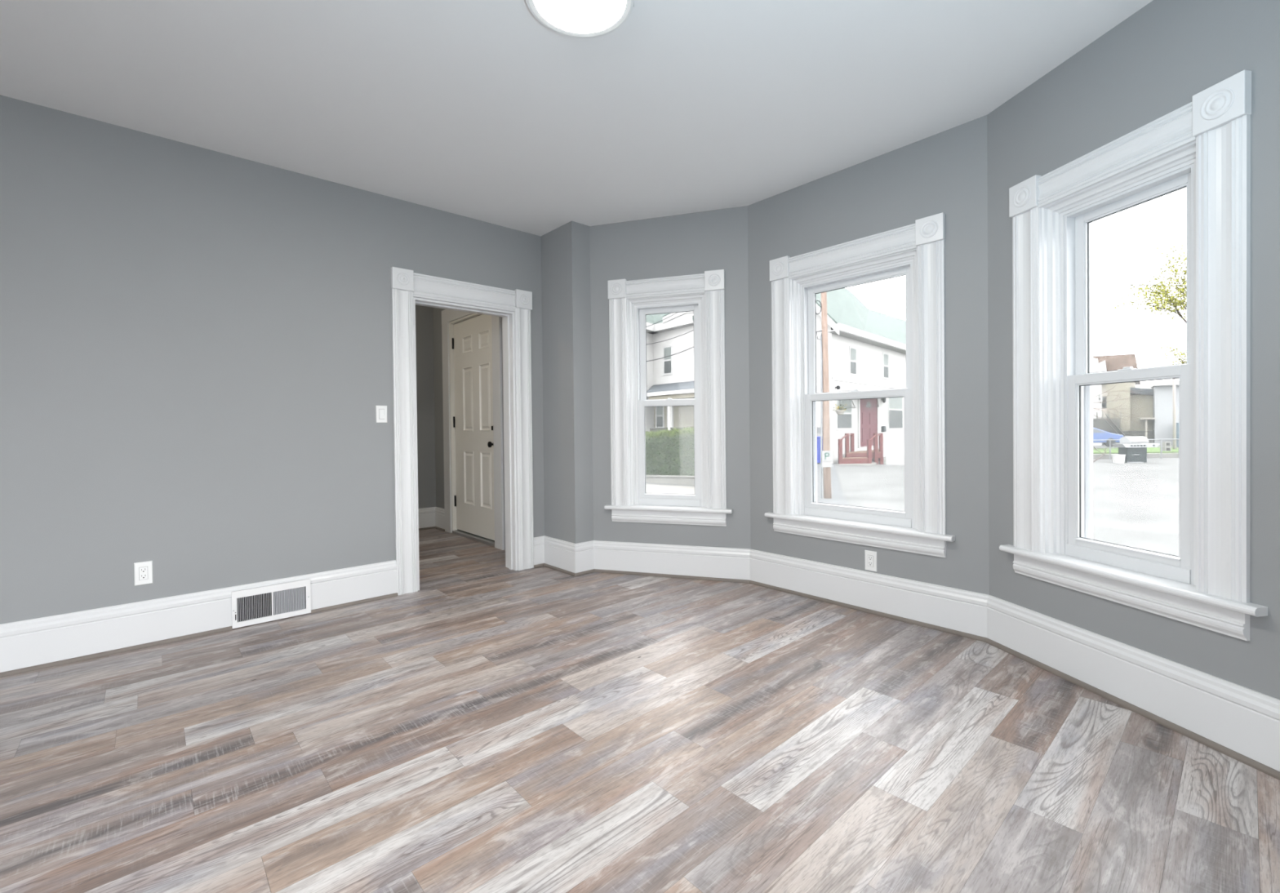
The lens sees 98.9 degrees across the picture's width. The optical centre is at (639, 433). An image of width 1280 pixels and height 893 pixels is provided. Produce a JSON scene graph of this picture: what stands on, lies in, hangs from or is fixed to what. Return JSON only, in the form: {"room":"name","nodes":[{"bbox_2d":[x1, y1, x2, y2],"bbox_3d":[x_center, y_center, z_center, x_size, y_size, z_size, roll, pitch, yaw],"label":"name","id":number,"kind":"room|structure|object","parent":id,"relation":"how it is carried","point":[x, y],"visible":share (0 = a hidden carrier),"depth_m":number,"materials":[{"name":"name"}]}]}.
{"room":"empty living room","nodes":[
{"label":"empty living room","id":0,"kind":"room"},
{"bbox_2d":[0,94,544,624],"bbox_3d":[-2.722,-0.236,2.955,5.320,2.740,0.160,-1,1,-42],"label":"wall","id":1,"kind":"structure","parent":0,"point":[196,345],"depth_m":3.05,"materials":[{"name":"grey paint"}]},
{"bbox_2d":[0,626,232,677],"bbox_3d":[-3.416,1.139,2.191,2.872,0.020,0.018,-1,1,-42],"label":"trim","id":2,"kind":"structure","parent":1,"relation":"attached to","point":[59,663],"depth_m":2.81,"materials":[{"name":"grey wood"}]},
{"bbox_2d":[133,560,152,586],"bbox_3d":[-2.643,0.742,2.913,0.073,0.121,0.009,-1,1,-42],"label":"wall outlet","id":3,"kind":"object","parent":1,"relation":"attached to","point":[143,571],"visible":1,"depth_m":2.91,"materials":[{"name":"white plastic"}]},
{"bbox_2d":[138,566,147,580],"bbox_3d":[-2.641,0.742,2.910,0.034,0.066,0.003,-1,1,-42],"label":"receptacle","id":4,"kind":"object","parent":3,"relation":"attached to","point":[143,571],"depth_m":2.91,"materials":[{"name":"grey plastic"}]},
{"bbox_2d":[0,560,396,672],"bbox_3d":[-3.092,1.021,2.501,3.804,0.243,0.021,-1,1,-42],"label":"baseboard","id":5,"kind":"structure","parent":1,"relation":"attached to","point":[26,643],"depth_m":2.92,"materials":[{"name":"white wood"}]},
{"bbox_2d":[231,578,311,628],"bbox_3d":[-2.216,1.013,3.297,0.396,0.211,0.070,-1,1,-42],"label":"air vent","id":6,"kind":"object","parent":1,"relation":"in","point":[255,606],"visible":1,"depth_m":3.28,"materials":[{"name":"white metal"}]},
{"bbox_2d":[311,592,398,613],"bbox_3d":[-1.861,1.107,3.589,0.520,0.020,0.018,-1,1,-42],"label":"trim","id":7,"kind":"structure","parent":1,"relation":"attached to","point":[356,602],"depth_m":3.57,"materials":[{"name":"grey wood"}]},
{"bbox_2d":[375,405,386,422],"bbox_3d":[-1.752,-0.134,3.712,0.071,0.116,0.013,-1,1,-42],"label":"light switch","id":8,"kind":"object","parent":1,"relation":"attached to","point":[380,411],"visible":1,"depth_m":3.71,"materials":[{"name":"white plastic"}]},
{"bbox_2d":[391,266,533,595],"bbox_3d":[-1.335,-0.023,4.179,1.092,2.256,0.203,-1,1,-42],"label":"trim","id":9,"kind":"structure","parent":1,"relation":"attached to","point":[406,285],"depth_m":4.10,"materials":[{"name":"white wood"}]},
{"bbox_2d":[533,563,543,568],"bbox_3d":[-0.828,1.086,4.519,0.100,0.020,0.018,-1,1,-42],"label":"trim","id":10,"kind":"structure","parent":1,"relation":"attached to","point":[541,564],"depth_m":4.51,"materials":[{"name":"grey wood"}]},
{"bbox_2d":[533,535,544,564],"bbox_3d":[-0.833,0.975,4.534,0.116,0.243,0.021,-1,1,-42],"label":"baseboard","id":11,"kind":"structure","parent":1,"relation":"attached to","point":[539,544],"depth_m":4.52,"materials":[{"name":"white wood"}]},
{"bbox_2d":[415,305,435,508],"bbox_3d":[-3.644,-0.252,5.347,3.230,2.740,0.150,-1,1,-42],"label":"wall","id":12,"kind":"structure","parent":0,"point":[424,314],"depth_m":6.30,"materials":[{"name":"grey paint"}]},
{"bbox_2d":[417,506,435,528],"bbox_3d":[-3.536,0.996,5.330,3.130,0.243,0.021,-1,1,-42],"label":"baseboard","id":13,"kind":"structure","parent":12,"relation":"attached to","point":[426,515],"depth_m":6.29,"materials":[{"name":"white wood"}]},
{"bbox_2d":[418,526,435,530],"bbox_3d":[-3.531,1.107,5.316,3.114,0.020,0.018,-1,1,-42],"label":"trim","id":14,"kind":"structure","parent":12,"relation":"attached to","point":[430,527],"depth_m":6.28,"materials":[{"name":"wood"}]},
{"bbox_2d":[432,221,575,550],"bbox_3d":[-1.444,-0.277,5.413,0.190,2.740,2.994,-1,1,-42],"label":"wall","id":15,"kind":"structure","parent":0,"point":[556,244],"depth_m":4.42,"materials":[{"name":"grey paint"}]},
{"bbox_2d":[434,526,444,531],"bbox_3d":[-2.291,1.084,6.252,0.018,0.020,0.284,-1,1,-42],"label":"trim","id":16,"kind":"structure","parent":15,"relation":"attached to","point":[435,527],"depth_m":6.23,"materials":[{"name":"brown wood"}]},
{"bbox_2d":[435,506,444,528],"bbox_3d":[-2.287,0.972,6.266,0.021,0.243,0.300,-1,1,-42],"label":"baseboard","id":17,"kind":"structure","parent":15,"relation":"attached to","point":[439,512],"depth_m":6.25,"materials":[{"name":"white wood"}]},
{"bbox_2d":[441,309,504,550],"bbox_3d":[-1.699,-0.142,5.694,0.188,2.470,1.345,-1,1,-42],"label":"door","id":18,"kind":"structure","parent":15,"relation":"in","point":[471,342],"depth_m":5.70,"materials":[{"name":"white wood"}]},
{"bbox_2d":[543,535,575,573],"bbox_3d":[-0.649,0.974,4.400,0.021,0.243,0.466,-1,1,-42],"label":"baseboard","id":19,"kind":"structure","parent":15,"relation":"attached to","point":[559,553],"depth_m":4.38,"materials":[{"name":"white wood"}]},
{"bbox_2d":[543,563,575,576],"bbox_3d":[-0.648,1.086,4.381,0.018,0.020,0.462,-1,1,-42],"label":"trim","id":20,"kind":"structure","parent":15,"relation":"attached to","point":[544,564],"depth_m":4.37,"materials":[{"name":"grey wood"}]},
{"bbox_2d":[0,0,1152,235],"bbox_3d":[-0.866,-1.711,1.456,6.200,0.200,4.950,-1,1,-42],"label":"ceiling","id":21,"kind":"structure","parent":0,"point":[482,110],"depth_m":2.54,"materials":[{"name":"paint"}]},
{"bbox_2d":[525,0,634,38],"bbox_3d":[-0.221,-1.606,2.003,0.399,0.036,0.399,-1,1,-42],"label":"recessed light","id":22,"kind":"object","parent":21,"relation":"in","point":[578,19],"visible":1,"depth_m":2.08,"materials":[{"name":"white"}]},
{"bbox_2d":[571,221,593,543],"bbox_3d":[-0.443,-0.277,4.383,0.123,2.740,0.301,-1,1,3],"label":"wall","id":23,"kind":"structure","parent":0,"point":[580,233],"depth_m":4.30,"materials":[{"name":"grey paint"}]},
{"bbox_2d":[574,540,594,573],"bbox_3d":[-0.435,0.973,4.293,0.195,0.243,0.021,-1,1,-42],"label":"baseboard","id":24,"kind":"structure","parent":23,"relation":"attached to","point":[584,551],"depth_m":4.29,"materials":[{"name":"white wood"}]},
{"bbox_2d":[574,568,594,576],"bbox_3d":[-0.432,1.084,4.276,0.199,0.020,0.018,-1,1,-42],"label":"trim","id":25,"kind":"structure","parent":23,"relation":"attached to","point":[593,570],"depth_m":4.27,"materials":[{"name":"wood"}]},
{"bbox_2d":[0,528,1279,892],"bbox_3d":[-1.706,1.129,2.368,5.984,0.001,7.138,-1,1,-42],"label":"floor","id":26,"kind":"structure","parent":0,"point":[1123,845],"depth_m":1.86,"materials":[{"name":"laminate"}]},
{"bbox_2d":[589,205,751,549],"bbox_3d":[0.208,-0.282,4.252,1.371,2.740,0.160,0,1,17],"label":"wall","id":27,"kind":"structure","parent":0,"point":[695,242],"depth_m":4.12,"materials":[{"name":"grey paint"}]},
{"bbox_2d":[604,269,732,526],"bbox_3d":[0.223,-0.259,4.239,0.990,1.885,0.256,0,1,17],"label":"window","id":28,"kind":"structure","parent":27,"relation":"in","point":[703,295],"depth_m":4.20,"materials":[{"name":"white wood"}]},
{"bbox_2d":[593,540,750,580],"bbox_3d":[0.217,0.967,4.172,1.236,0.243,0.021,0,1,17],"label":"baseboard","id":29,"kind":"structure","parent":27,"relation":"attached to","point":[669,559],"depth_m":4.15,"materials":[{"name":"white wood"}]},
{"bbox_2d":[594,568,749,583],"bbox_3d":[0.216,1.079,4.158,1.222,0.020,0.018,0,1,17],"label":"trim","id":30,"kind":"structure","parent":27,"relation":"attached to","point":[747,581],"depth_m":4.14,"materials":[{"name":"grey wood"}]},
{"bbox_2d":[747,115,989,595],"bbox_3d":[1.365,-0.287,3.471,0.160,2.740,1.612,-1,1,-42],"label":"wall","id":31,"kind":"structure","parent":0,"point":[946,171],"depth_m":3.09,"materials":[{"name":"grey paint"}]},
{"bbox_2d":[764,212,955,557],"bbox_3d":[1.360,-0.263,3.465,0.256,1.885,1.200,-1,1,-42],"label":"window","id":32,"kind":"structure","parent":31,"relation":"in","point":[916,251],"depth_m":3.34,"materials":[{"name":"white wood"}]},
{"bbox_2d":[749,580,986,642],"bbox_3d":[1.302,1.075,3.415,0.018,0.020,1.515,-1,1,-42],"label":"trim","id":33,"kind":"structure","parent":31,"relation":"attached to","point":[798,593],"depth_m":3.28,"materials":[{"name":"grey wood"}]},
{"bbox_2d":[749,549,988,637],"bbox_3d":[1.311,0.963,3.424,0.021,0.243,1.524,-1,1,-42],"label":"baseboard","id":34,"kind":"structure","parent":31,"relation":"attached to","point":[952,608],"depth_m":3.28,"materials":[{"name":"white wood"}]},
{"bbox_2d":[864,550,876,572],"bbox_3d":[1.403,0.772,3.327,0.009,0.121,0.073,-1,1,-42],"label":"wall outlet","id":35,"kind":"object","parent":31,"relation":"attached to","point":[870,556],"visible":1,"depth_m":3.32,"materials":[{"name":"white plastic"}]},
{"bbox_2d":[867,555,873,567],"bbox_3d":[1.400,0.772,3.325,0.002,0.066,0.034,-1,1,-42],"label":"receptacle","id":36,"kind":"object","parent":35,"relation":"attached to","point":[870,557],"depth_m":3.32,"materials":[{"name":"grey plastic"}]},
{"bbox_2d":[986,0,1279,699],"bbox_3d":[2.019,-0.281,2.237,0.160,2.740,1.371,-1,1,-11],"label":"wall","id":37,"kind":"structure","parent":0,"point":[1151,64],"depth_m":2.08,"materials":[{"name":"grey paint"}]},
{"bbox_2d":[985,638,1279,780],"bbox_3d":[1.926,1.080,2.257,0.018,0.020,1.222,-1,1,-11],"label":"trim","id":38,"kind":"structure","parent":37,"relation":"attached to","point":[1247,761],"depth_m":2.09,"materials":[{"name":"grey wood"}]},
{"bbox_2d":[999,70,1267,640],"bbox_3d":[2.005,-0.257,2.265,0.256,1.885,0.984,-1,1,-11],"label":"window","id":39,"kind":"structure","parent":37,"relation":"in","point":[1202,146],"depth_m":2.12,"materials":[{"name":"white wood"}]},
{"bbox_2d":[986,595,1279,771],"bbox_3d":[1.939,0.969,2.256,0.021,0.243,1.236,-1,1,-11],"label":"baseboard","id":40,"kind":"structure","parent":37,"relation":"attached to","point":[1245,721],"depth_m":2.10,"materials":[{"name":"white wood"}]},
{"label":"outside","id":41,"kind":"structure","parent":0,"visible":0},
{"bbox_2d":[646,312,676,327],"bbox_3d":[0.655,-2.694,11.998,2.051,0.732,0.012,0,1,29],"label":"overhead cable","id":42,"kind":"object","parent":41,"point":[676,313],"visible":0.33,"depth_m":12.08,"materials":[{"name":"black plastic"}]},
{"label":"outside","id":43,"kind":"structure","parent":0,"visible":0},
{"bbox_2d":[648,329,693,344],"bbox_3d":[0.655,-2.196,11.998,2.049,0.397,0.012,0,1,29],"label":"overhead cable","id":44,"kind":"object","parent":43,"point":[693,330],"visible":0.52,"depth_m":11.99,"materials":[{"name":"black plastic"}]},
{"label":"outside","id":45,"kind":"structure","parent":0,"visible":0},
{"bbox_2d":[646,346,693,361],"bbox_3d":[0.656,-1.829,11.998,2.049,0.428,0.016,0,1,29],"label":"overhead cable","id":46,"kind":"object","parent":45,"point":[691,347],"visible":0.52,"depth_m":11.98,"materials":[{"name":"black plastic"}]},
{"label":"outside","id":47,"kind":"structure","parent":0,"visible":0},
{"bbox_2d":[1092,258,1186,267],"bbox_3d":[12.543,-4.347,14.000,4.963,0.382,0.008,-1,1,0],"label":"overhead cable","id":48,"kind":"object","parent":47,"point":[1185,259],"visible":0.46,"depth_m":14.00,"materials":[{"name":"black plastic"}]},
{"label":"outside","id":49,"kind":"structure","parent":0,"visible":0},
{"bbox_2d":[645,444,1178,555],"bbox_3d":[19.952,1.086,28.624,87.000,1.144,88.000,-1,1,-42],"label":"ground","id":50,"kind":"structure","parent":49,"point":[1135,504],"depth_m":12.29,"materials":[{"name":"concrete"}]},
{"bbox_2d":[644,311,693,432],"bbox_3d":[1.048,-3.730,23.695,8.526,9.800,11.149,-1,1,-42],"label":"house","id":51,"kind":"structure","parent":50,"relation":"on","point":[672,377],"depth_m":21.56,"materials":[{"name":"white siding"},{"name":"green shingle"},{"name":"grey shingle"}]},
{"bbox_2d":[645,475,694,485],"bbox_3d":[1.080,1.712,17.506,5.320,0.849,0.990,0,1,18],"label":"wall","id":52,"kind":"structure","parent":50,"relation":"on","point":[664,479],"depth_m":17.04,"materials":[{"name":"concrete"}]},
{"bbox_2d":[645,426,694,475],"bbox_3d":[1.064,0.531,17.480,3.406,1.649,1.016,0,1,18],"label":"hedge","id":53,"kind":"object","parent":52,"relation":"on","point":[668,452],"visible":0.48,"depth_m":17.14,"materials":[{"name":"green plant"}]},
{"bbox_2d":[816,292,831,498],"bbox_3d":[4.336,-2.572,12.998,0.383,9.348,0.184,0,1,26],"label":"utility pole","id":54,"kind":"object","parent":50,"relation":"on","point":[824,379],"visible":0.56,"depth_m":12.95,"materials":[{"name":"brown wood"}]},
{"bbox_2d":[822,450,831,466],"bbox_3d":[4.395,0.588,12.856,0.240,0.387,0.008,-1,1,0],"label":"parking sign","id":55,"kind":"object","parent":54,"relation":"attached to","point":[826,455],"visible":1,"depth_m":12.85,"materials":[{"name":"white metal"}]},
{"bbox_2d":[815,287,906,465],"bbox_3d":[11.640,-3.248,29.632,7.250,10.277,19.565,0,1,43],"label":"house","id":56,"kind":"structure","parent":50,"relation":"on","point":[867,348],"depth_m":23.56,"materials":[{"name":"white siding"},{"name":"green shingle"},{"name":"maroon paint"}]},
{"bbox_2d":[832,401,846,415],"bbox_3d":[7.299,-1.017,20.009,0.493,0.701,0.487,-1,1,-42],"label":"hanging basket","id":57,"kind":"object","parent":56,"relation":"hanging from","point":[841,411],"visible":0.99,"depth_m":19.91,"materials":[{"name":"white plant"}]},
{"bbox_2d":[835,409,844,414],"bbox_3d":[7.319,-0.783,20.010,0.340,0.170,0.340,-1,1,-42],"label":"pot","id":58,"kind":"object","parent":57,"relation":"on","point":[838,411],"depth_m":19.90,"materials":[{"name":"white"}]},
{"bbox_2d":[866,401,871,408],"bbox_3d":[9.851,-1.254,23.570,0.010,0.297,0.594,0,1,43],"label":"fan light","id":59,"kind":"object","parent":56,"relation":"attached to","point":[868,403],"depth_m":23.56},
{"bbox_2d":[836,457,886,466],"bbox_3d":[9.258,1.273,22.784,1.314,0.350,6.214,0,1,29],"label":"step slab","id":60,"kind":"structure","parent":50,"relation":"on","point":[873,464],"depth_m":20.60,"materials":[{"name":"concrete"}]},
{"bbox_2d":[838,433,883,464],"bbox_3d":[9.502,0.673,22.471,1.144,1.452,5.267,0,1,42],"label":"entry steps","id":61,"kind":"structure","parent":60,"relation":"on","point":[860,456],"depth_m":21.32,"materials":[{"name":"red wood"}]},
{"bbox_2d":[1093,357,1102,445],"bbox_3d":[25.103,-1.773,30.756,1.281,5.608,2.030,0,1,38],"label":"house","id":62,"kind":"structure","parent":50,"relation":"on","point":[1097,389],"depth_m":29.71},
{"bbox_2d":[1093,446,1107,462],"bbox_3d":[16.096,0.695,19.188,0.847,0.598,0.411,-1,1,-42],"label":"fallen branch","id":63,"kind":"object","parent":50,"relation":"on","point":[1093,446],"visible":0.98,"depth_m":19.09,"materials":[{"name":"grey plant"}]},
{"bbox_2d":[1093,354,1140,418],"bbox_3d":[40.052,-2.900,46.072,3.061,7.207,6.200,0,1,43],"label":"house","id":64,"kind":"structure","parent":50,"relation":"on","point":[1108,362],"depth_m":44.51,"materials":[{"name":"brown"}]},
{"bbox_2d":[1111,453,1125,463],"bbox_3d":[16.443,0.837,18.798,0.380,0.345,0.380,-1,1,-42],"label":"bucket","id":65,"kind":"object","parent":50,"relation":"on","point":[1118,459],"visible":0.98,"depth_m":18.68,"materials":[{"name":"white plastic"}]},
{"bbox_2d":[1093,370,1155,433],"bbox_3d":[14.636,-0.597,16.897,2.006,2.941,1.911,-1,1,-42],"label":"tree","id":66,"kind":"object","parent":50,"relation":"on","point":[1120,391],"visible":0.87,"depth_m":16.79,"materials":[{"name":"plant"}]},
{"bbox_2d":[1093,381,1155,444],"bbox_3d":[27.200,-0.995,30.638,5.080,4.008,3.010,-1,1,-42],"label":"house","id":67,"kind":"structure","parent":50,"relation":"on","point":[1106,425],"depth_m":29.73,"materials":[{"name":"grey"}]},
{"bbox_2d":[1093,447,1178,453],"bbox_3d":[18.275,1.183,22.317,9.792,1.027,3.690,-1,1,-2],"label":"lawn","id":68,"kind":"structure","parent":50,"relation":"on","point":[1148,449],"depth_m":21.64,"materials":[{"name":"green plant"}]},
{"bbox_2d":[1093,427,1123,446],"bbox_3d":[18.731,0.146,24.231,4.213,0.841,1.530,-1,1,0],"label":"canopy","id":69,"kind":"object","parent":68,"relation":"on","point":[1098,434],"visible":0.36,"depth_m":23.49,"materials":[{"name":"blue fabric"}]},
{"bbox_2d":[1161,446,1171,451],"bbox_3d":[20.277,0.598,21.099,0.220,0.190,0.200,-1,1,0],"label":"concrete block","id":70,"kind":"object","parent":68,"relation":"on","point":[1163,448],"visible":0.64,"depth_m":21.03,"materials":[{"name":"grey concrete"}]},
{"bbox_2d":[1161,441,1171,446],"bbox_3d":[20.275,0.398,21.097,0.220,0.190,0.200,-1,1,0],"label":"concrete block","id":71,"kind":"object","parent":70,"relation":"on","point":[1167,444],"visible":0.71,"depth_m":21.00,"materials":[{"name":"grey concrete"}]},
{"bbox_2d":[1093,453,1178,459],"bbox_3d":[18.337,1.226,20.314,9.792,0.983,0.300,-1,1,-2],"label":"wall","id":72,"kind":"structure","parent":50,"relation":"on","point":[1148,455],"depth_m":20.18,"materials":[{"name":"concrete"}]},
{"bbox_2d":[1093,438,1178,459],"bbox_3d":[18.108,0.680,19.908,9.674,1.000,0.044,-1,1,-2],"label":"fence","id":73,"kind":"object","parent":50,"relation":"on","point":[1160,439],"visible":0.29,"depth_m":19.90,"materials":[{"name":"grey metal"}]},
{"bbox_2d":[1111,435,1160,462],"bbox_3d":[17.253,0.567,19.020,1.316,0.964,0.470,-1,1,0],"label":"gas grill","id":74,"kind":"object","parent":50,"relation":"on","point":[1135,448],"visible":0.89,"depth_m":18.90,"materials":[{"name":"metal"}]},
{"bbox_2d":[1111,443,1160,447],"bbox_3d":[17.251,0.398,19.034,1.316,0.134,0.440,-1,1,0],"label":"shelf","id":75,"kind":"object","parent":74,"relation":"attached to","point":[1116,445],"depth_m":18.81,"materials":[{"name":"metal"}]},
{"bbox_2d":[1114,242,1186,364],"bbox_3d":[14.590,-2.121,15.050,2.421,6.233,1.600,-1,1,1],"label":"tree","id":76,"kind":"object","parent":50,"relation":"on","point":[1173,301],"visible":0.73,"depth_m":14.94,"materials":[{"name":"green plant"}]},
{"bbox_2d":[1150,381,1178,447],"bbox_3d":[28.488,-0.843,27.977,3.325,3.733,4.100,0,1,40],"label":"building","id":77,"kind":"structure","parent":50,"relation":"on","point":[1162,406],"depth_m":28.34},
{"bbox_2d":[1172,378,1176,448],"bbox_3d":[21.976,-0.864,22.498,0.101,3.427,0.129,-1,1,3],"label":"utility pole","id":78,"kind":"object","parent":50,"relation":"on","point":[1174,403],"visible":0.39,"depth_m":22.47,"materials":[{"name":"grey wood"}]},
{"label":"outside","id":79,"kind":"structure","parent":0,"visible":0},
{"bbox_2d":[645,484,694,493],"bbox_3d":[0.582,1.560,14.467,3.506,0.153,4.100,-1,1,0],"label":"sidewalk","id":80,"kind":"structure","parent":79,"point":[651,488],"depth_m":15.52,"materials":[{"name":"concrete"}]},
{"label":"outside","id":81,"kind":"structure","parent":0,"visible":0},
{"bbox_2d":[817,462,848,505],"bbox_3d":[4.063,1.340,14.567,2.478,0.434,12.199,0,1,17],"label":"street","id":82,"kind":"structure","parent":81,"point":[837,496],"depth_m":14.45,"materials":[{"name":"concrete"}]},
{"bbox_2d":[817,435,822,462],"bbox_3d":[6.335,0.581,19.617,0.660,0.978,0.700,-1,1,0],"label":"waste bin","id":83,"kind":"object","parent":82,"relation":"on","point":[818,437],"visible":0.16,"depth_m":19.32,"materials":[{"name":"blue plastic"}]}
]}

